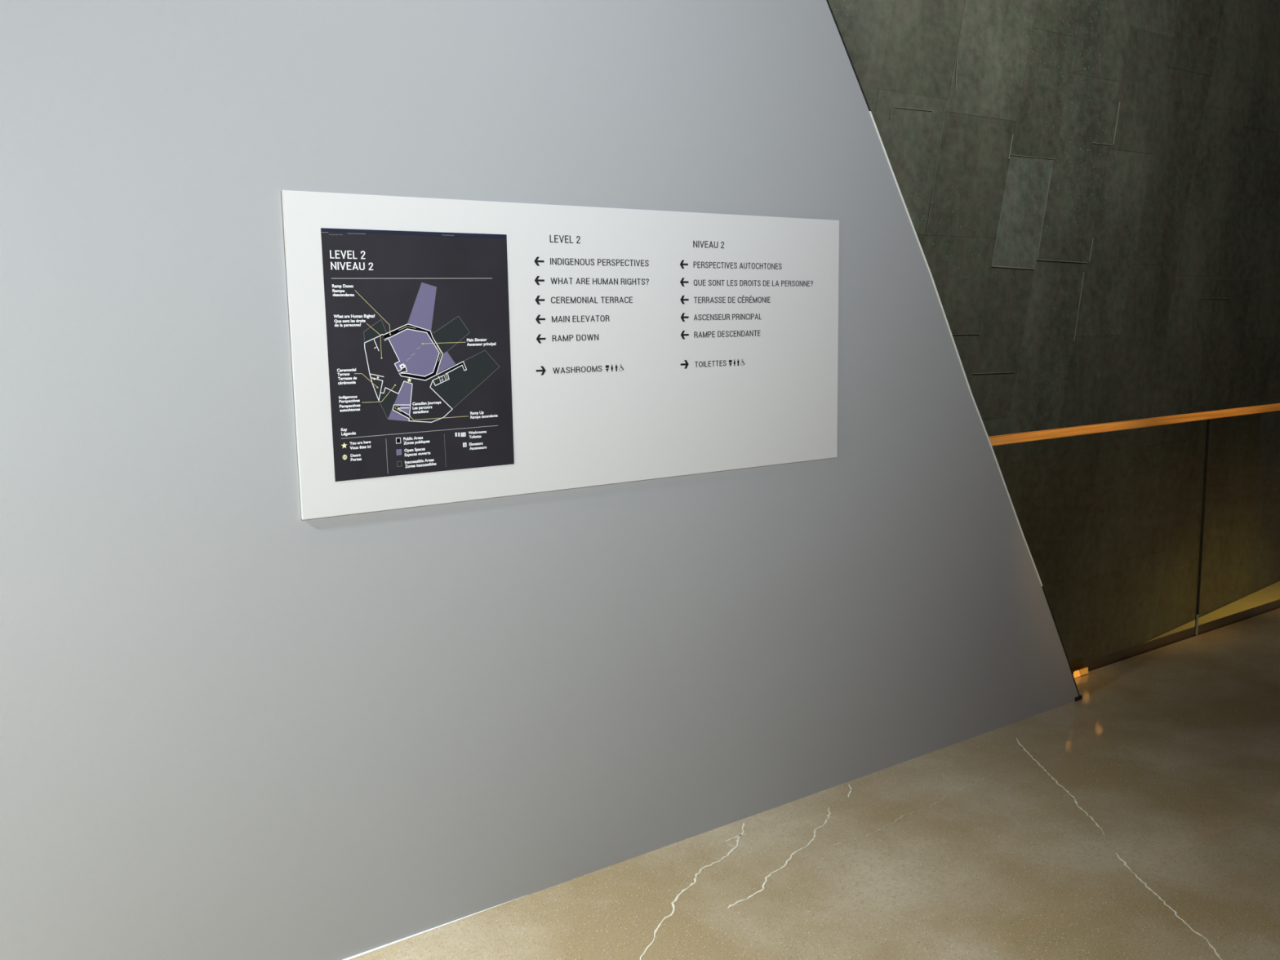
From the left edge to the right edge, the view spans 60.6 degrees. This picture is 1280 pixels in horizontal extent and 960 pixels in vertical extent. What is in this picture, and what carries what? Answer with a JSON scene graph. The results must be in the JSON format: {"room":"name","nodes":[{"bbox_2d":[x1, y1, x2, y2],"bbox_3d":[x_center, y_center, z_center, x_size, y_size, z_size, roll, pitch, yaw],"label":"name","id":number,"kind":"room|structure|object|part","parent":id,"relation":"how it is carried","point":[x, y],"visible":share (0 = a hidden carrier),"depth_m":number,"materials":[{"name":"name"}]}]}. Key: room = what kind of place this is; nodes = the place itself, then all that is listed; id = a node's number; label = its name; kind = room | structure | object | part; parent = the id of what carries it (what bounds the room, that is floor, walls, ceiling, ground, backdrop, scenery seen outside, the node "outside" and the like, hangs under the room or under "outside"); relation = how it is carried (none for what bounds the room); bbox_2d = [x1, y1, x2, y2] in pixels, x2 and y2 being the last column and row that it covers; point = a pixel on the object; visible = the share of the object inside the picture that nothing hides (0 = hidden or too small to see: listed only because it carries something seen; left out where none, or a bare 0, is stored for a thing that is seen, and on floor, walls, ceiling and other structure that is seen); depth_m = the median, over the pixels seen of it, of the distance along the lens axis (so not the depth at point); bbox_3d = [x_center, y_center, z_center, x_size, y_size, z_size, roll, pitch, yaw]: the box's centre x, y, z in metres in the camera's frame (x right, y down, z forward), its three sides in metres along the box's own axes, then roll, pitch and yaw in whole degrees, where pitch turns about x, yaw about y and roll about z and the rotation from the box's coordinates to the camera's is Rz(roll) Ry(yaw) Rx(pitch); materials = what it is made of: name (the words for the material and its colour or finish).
{"room":"museum hallway","nodes":[
{"label":"museum hallway","id":0,"kind":"room"},
{"bbox_2d":[0,0,1082,959],"bbox_3d":[-1.117,-1.589,2.041,6.790,5.600,0.127,-7,10,-35],"label":"wall","id":1,"kind":"structure","parent":0,"point":[234,725],"depth_m":2.58,"materials":[{"name":"grey paint"}]},
{"bbox_2d":[281,190,839,519],"bbox_3d":[-0.078,-0.345,2.864,1.664,0.716,0.011,-7,10,-35],"label":"sign","id":2,"kind":"object","parent":1,"relation":"attached to","point":[443,351],"visible":1,"depth_m":2.75,"materials":[{"name":"white plastic"}]},
{"bbox_2d":[320,227,514,481],"bbox_3d":[-0.506,-0.295,2.564,0.457,0.560,0.001,-7,10,-35],"label":"map poster","id":3,"kind":"object","parent":2,"relation":"attached to","point":[417,324],"depth_m":2.55,"materials":[{"name":"black paper"}]},
{"bbox_2d":[349,608,1279,959],"bbox_3d":[5.290,1.001,3.998,19.000,0.301,4.992,-7,10,-35],"label":"floor","id":4,"kind":"structure","parent":0,"point":[1137,817],"depth_m":3.07,"materials":[{"name":"concrete"}]},
{"bbox_2d":[988,403,1279,678],"bbox_3d":[4.748,0.093,6.613,9.750,1.330,0.108,-7,10,-35],"label":"glass railing","id":5,"kind":"object","parent":4,"relation":"on","point":[1078,668],"visible":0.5,"depth_m":4.93,"materials":[{"name":"brown wood"}]},
{"bbox_3d":[1.821,0.789,4.609,0.135,0.062,0.007,-7,10,-35],"label":"plate","id":6,"kind":"part","parent":5,"relation":"part of","materials":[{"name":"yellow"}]},
{"bbox_3d":[3.401,-0.389,5.564,6.450,0.032,0.042,-7,10,-35],"label":"handrail","id":7,"kind":"part","parent":5,"relation":"part of","materials":[{"name":"brown wood"}]},
{"bbox_3d":[1.750,0.340,4.487,2.087,1.048,0.012,-7,10,-35],"label":"glass panel","id":8,"kind":"part","parent":5,"relation":"part of","materials":[{"name":"black"}]},
{"bbox_3d":[3.429,0.144,5.651,2.009,1.048,0.012,-7,10,-35],"label":"glass panel","id":9,"kind":"part","parent":5,"relation":"part of","materials":[{"name":"black"}]},
{"bbox_2d":[827,0,1279,662],"bbox_3d":[3.850,-1.319,10.096,18.000,8.600,0.261,-7,10,-35],"label":"wall","id":10,"kind":"structure","parent":0,"point":[1090,189],"depth_m":10.33,"materials":[{"name":"concrete"}]},
{"bbox_2d":[1143,581,1279,643],"bbox_3d":[6.363,1.767,10.958,12.500,1.231,1.886,-7,10,-35],"label":"floor","id":11,"kind":"structure","parent":0,"point":[1270,593],"depth_m":12.12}
]}

